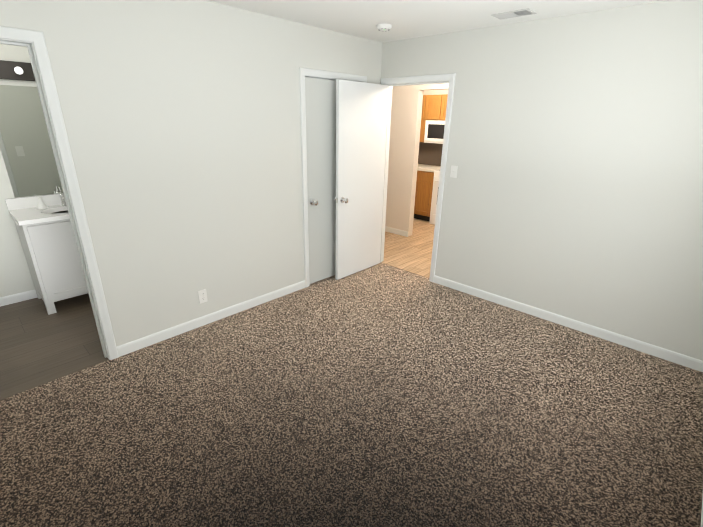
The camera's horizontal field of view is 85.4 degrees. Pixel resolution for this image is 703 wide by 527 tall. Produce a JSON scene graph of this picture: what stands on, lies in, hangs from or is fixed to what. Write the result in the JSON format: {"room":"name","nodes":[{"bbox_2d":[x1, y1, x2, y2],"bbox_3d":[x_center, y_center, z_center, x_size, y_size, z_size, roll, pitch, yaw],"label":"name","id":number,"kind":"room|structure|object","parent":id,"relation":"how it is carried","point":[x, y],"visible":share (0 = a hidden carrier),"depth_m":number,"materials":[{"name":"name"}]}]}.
{"room":"empty bedroom","nodes":[
{"label":"empty bedroom","id":0,"kind":"room"},
{"bbox_2d":[0,44,59,296],"bbox_3d":[-2.984,-0.873,3.464,0.110,2.440,2.150,20,27,40],"label":"wall","id":1,"kind":"structure","parent":0,"point":[15,276],"depth_m":3.47,"materials":[{"name":"white paint"}]},
{"bbox_2d":[0,60,34,80],"bbox_3d":[-2.748,-1.639,3.252,0.111,0.140,0.640,20,27,40],"label":"light bar","id":2,"kind":"object","parent":1,"relation":"attached to","point":[14,70],"visible":0.35,"depth_m":3.19,"materials":[{"name":"brown metal"}]},
{"bbox_2d":[0,290,37,306],"bbox_3d":[-2.997,0.262,3.809,0.012,0.083,2.050,20,27,40],"label":"baseboard","id":3,"kind":"structure","parent":1,"relation":"attached to","point":[17,297],"depth_m":3.62,"materials":[{"name":"white paint"}]},
{"bbox_2d":[0,85,62,197],"bbox_3d":[-2.790,-1.112,3.497,0.006,0.930,0.680,20,27,40],"label":"bathroom mirror","id":4,"kind":"object","parent":1,"relation":"attached to","point":[28,155],"visible":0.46,"depth_m":3.39,"materials":[{"name":"clear glass"}]},
{"bbox_2d":[0,293,108,399],"bbox_3d":[-2.405,0.546,3.313,1.650,0.074,2.050,20,27,40],"label":"floor","id":5,"kind":"structure","parent":0,"point":[39,345],"depth_m":3.00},
{"bbox_2d":[5,187,87,314],"bbox_3d":[-2.612,-0.180,3.636,0.559,1.048,0.800,20,27,40],"label":"bathroom vanity","id":6,"kind":"object","parent":5,"relation":"on","point":[47,240],"visible":0.46,"depth_m":3.37,"materials":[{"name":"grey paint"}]},
{"bbox_2d":[36,197,47,208],"bbox_3d":[-2.851,-0.558,3.493,0.092,0.102,0.092,20,27,40],"label":"cup","id":7,"kind":"object","parent":6,"relation":"on","point":[41,204],"visible":1,"depth_m":3.48,"materials":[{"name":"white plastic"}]},
{"bbox_2d":[0,0,382,346],"bbox_3d":[-1.135,-0.682,3.055,0.110,2.440,4.050,20,27,40],"label":"wall","id":8,"kind":"structure","parent":0,"point":[182,122],"depth_m":2.83,"materials":[{"name":"white paint"}]},
{"bbox_2d":[0,26,118,359],"bbox_3d":[-2.007,-0.213,2.245,0.132,2.102,0.737,20,27,40],"label":"door frame","id":9,"kind":"structure","parent":8,"relation":"attached to","point":[37,38],"depth_m":2.33,"materials":[{"name":"white paint"}]},
{"bbox_2d":[198,289,207,303],"bbox_3d":[-1.254,0.277,3.213,0.007,0.115,0.070,20,27,40],"label":"outlet","id":10,"kind":"object","parent":8,"relation":"attached to","point":[202,294],"visible":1,"depth_m":3.21,"materials":[{"name":"white plastic"}]},
{"bbox_2d":[117,280,305,356],"bbox_3d":[-1.112,0.436,3.433,0.012,0.083,1.800,20,27,40],"label":"baseboard","id":11,"kind":"structure","parent":8,"relation":"attached to","point":[143,342],"depth_m":3.27,"materials":[{"name":"white paint"}]},
{"bbox_2d":[305,77,335,283],"bbox_3d":[-0.186,-0.816,4.022,0.177,2.018,0.764,20,27,40],"label":"closet door","id":12,"kind":"structure","parent":8,"relation":"in","point":[320,97],"depth_m":3.83,"materials":[{"name":"white paint"}]},
{"bbox_2d":[305,75,348,80],"bbox_3d":[-0.213,-0.832,4.038,0.110,2.059,0.796,20,27,40],"label":"door frame","id":13,"kind":"structure","parent":8,"relation":"attached to","point":[320,78],"depth_m":3.54,"materials":[{"name":"white paint"}]},
{"bbox_2d":[299,67,366,287],"bbox_3d":[-0.166,-0.835,3.989,0.018,2.102,0.884,20,27,40],"label":"trim","id":14,"kind":"structure","parent":8,"relation":"attached to","point":[303,72],"depth_m":3.63,"materials":[{"name":"white paint"}]},
{"bbox_2d":[0,264,702,526],"bbox_3d":[0.087,0.937,2.399,3.330,0.080,4.050,20,27,40],"label":"floor","id":15,"kind":"structure","parent":0,"point":[378,395],"depth_m":2.24,"materials":[{"name":"brown carpet"}]},
{"bbox_2d":[379,263,428,279],"bbox_3d":[0.619,0.126,4.574,0.796,0.080,0.045,20,27,40],"label":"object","id":16,"kind":"structure","parent":0,"point":[405,271],"depth_m":4.54,"materials":[{"name":"beige wood"}]},
{"bbox_2d":[382,218,434,277],"bbox_3d":[1.344,-0.299,5.746,6.230,0.074,2.850,20,27,40],"label":"floor","id":17,"kind":"structure","parent":0,"point":[412,253],"depth_m":5.34,"materials":[{"name":"beige wood"}]},
{"bbox_2d":[414,164,440,221],"bbox_3d":[1.181,-1.367,7.146,1.155,0.915,0.607,20,27,40],"label":"base cabinet","id":18,"kind":"object","parent":17,"relation":"on","point":[424,189],"visible":0.21,"depth_m":6.69,"materials":[{"name":"brown wood"}]},
{"bbox_2d":[429,170,439,224],"bbox_3d":[1.851,-1.177,6.459,0.760,1.070,0.713,20,27,40],"label":"range","id":19,"kind":"object","parent":17,"relation":"on","point":[434,195],"visible":0.04,"depth_m":6.47,"materials":[{"name":"white metal"}]},
{"bbox_2d":[385,83,448,235],"bbox_3d":[1.324,-1.437,5.182,6.340,2.440,0.110,20,27,40],"label":"wall","id":20,"kind":"structure","parent":0,"point":[406,112],"depth_m":5.61,"materials":[{"name":"white paint"}]},
{"bbox_2d":[385,226,407,236],"bbox_3d":[-0.080,-0.789,6.744,2.640,0.083,0.012,20,27,40],"label":"baseboard","id":21,"kind":"structure","parent":20,"relation":"attached to","point":[396,231],"depth_m":6.03,"materials":[{"name":"white paint"}]},
{"bbox_2d":[423,89,447,165],"bbox_3d":[2.427,-1.828,6.273,6.340,2.440,0.110,20,27,40],"label":"wall","id":22,"kind":"structure","parent":0,"point":[435,92],"depth_m":6.73,"materials":[{"name":"white paint"}]},
{"bbox_2d":[420,95,427,141],"bbox_3d":[1.265,-2.596,6.845,0.330,0.770,0.338,20,27,40],"label":"upper cabinet","id":23,"kind":"object","parent":22,"relation":"attached to","point":[425,97],"depth_m":6.68,"materials":[{"name":"brown wood"}]},
{"bbox_2d":[418,142,442,165],"bbox_3d":[1.807,-1.925,6.774,2.250,0.415,0.010,20,27,40],"label":"backsplash","id":24,"kind":"structure","parent":22,"relation":"attached to","point":[430,153],"depth_m":7.08,"materials":[{"name":"brown tile"}]},
{"bbox_2d":[424,95,443,134],"bbox_3d":[1.496,-2.514,6.640,0.310,0.770,0.338,20,27,40],"label":"upper cabinet","id":25,"kind":"object","parent":22,"relation":"attached to","point":[434,107],"depth_m":6.47,"materials":[{"name":"brown wood"}]},
{"bbox_2d":[440,94,447,120],"bbox_3d":[1.721,-2.435,6.442,0.310,0.770,0.338,20,27,40],"label":"upper cabinet","id":26,"kind":"object","parent":22,"relation":"attached to","point":[443,105],"depth_m":6.34,"materials":[{"name":"brown wood"}]},
{"bbox_2d":[424,120,444,143],"bbox_3d":[1.670,-2.236,6.487,0.760,0.365,0.443,20,27,40],"label":"microwave","id":27,"kind":"object","parent":26,"relation":"attached to","point":[434,131],"visible":0.4,"depth_m":6.47,"materials":[{"name":"white metal"}]},
{"bbox_2d":[206,0,666,42],"bbox_3d":[0.063,-2.150,3.408,6.640,0.100,7.120,20,27,40],"label":"ceiling","id":28,"kind":"structure","parent":0,"point":[407,19],"depth_m":2.84,"materials":[{"name":"white paint"}]},
{"bbox_2d":[376,24,391,30],"bbox_3d":[0.279,-2.013,3.254,0.132,0.038,0.132,20,27,40],"label":"smoke detector","id":29,"kind":"object","parent":28,"relation":"attached to","point":[384,27],"visible":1,"depth_m":3.21,"materials":[{"name":"white plastic"}]},
{"bbox_2d":[491,8,536,19],"bbox_3d":[1.203,-1.849,2.826,0.274,0.010,0.164,20,27,40],"label":"ceiling vent","id":30,"kind":"object","parent":28,"relation":"in","point":[516,13],"visible":1,"depth_m":2.81,"materials":[{"name":"white metal"}]},
{"bbox_2d":[381,0,702,360],"bbox_3d":[0.423,-1.146,4.365,6.450,2.440,0.110,20,27,40],"label":"wall","id":31,"kind":"structure","parent":0,"point":[573,190],"depth_m":3.02,"materials":[{"name":"white paint"}]},
{"bbox_2d":[380,73,455,281],"bbox_3d":[0.663,-0.903,4.211,0.884,2.102,0.149,20,27,40],"label":"door frame","id":32,"kind":"structure","parent":31,"relation":"attached to","point":[450,77],"depth_m":3.95,"materials":[{"name":"white paint"}]},
{"bbox_2d":[334,79,388,279],"bbox_3d":[0.110,-0.860,4.154,0.177,2.018,0.764,19,27,39],"label":"bedroom door","id":33,"kind":"structure","parent":32,"relation":"attached to","point":[361,117],"depth_m":4.07,"materials":[{"name":"white paint"}]},
{"bbox_2d":[450,165,457,177],"bbox_3d":[1.008,-0.907,3.763,0.070,0.115,0.020,20,27,40],"label":"bedroom light switch","id":34,"kind":"object","parent":31,"relation":"attached to","point":[453,173],"visible":1,"depth_m":3.77,"materials":[{"name":"white plastic"}]},
{"bbox_2d":[434,275,702,371],"bbox_3d":[1.768,0.470,3.494,2.338,0.083,0.012,20,27,40],"label":"baseboard","id":35,"kind":"structure","parent":31,"relation":"attached to","point":[665,354],"depth_m":3.28,"materials":[{"name":"white paint"}]},
{"bbox_3d":[1.308,0.182,0.897,0.110,2.440,4.270,19,27,39],"label":"wall","id":36,"kind":"structure","parent":0,"visible":0},
{"bbox_2d":[701,495,702,526],"bbox_3d":[1.237,1.271,1.348,0.012,0.083,4.038,19,27,39],"label":"baseboard","id":37,"kind":"structure","parent":36,"relation":"attached to","point":[702,513],"depth_m":1.75,"materials":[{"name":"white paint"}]}
]}

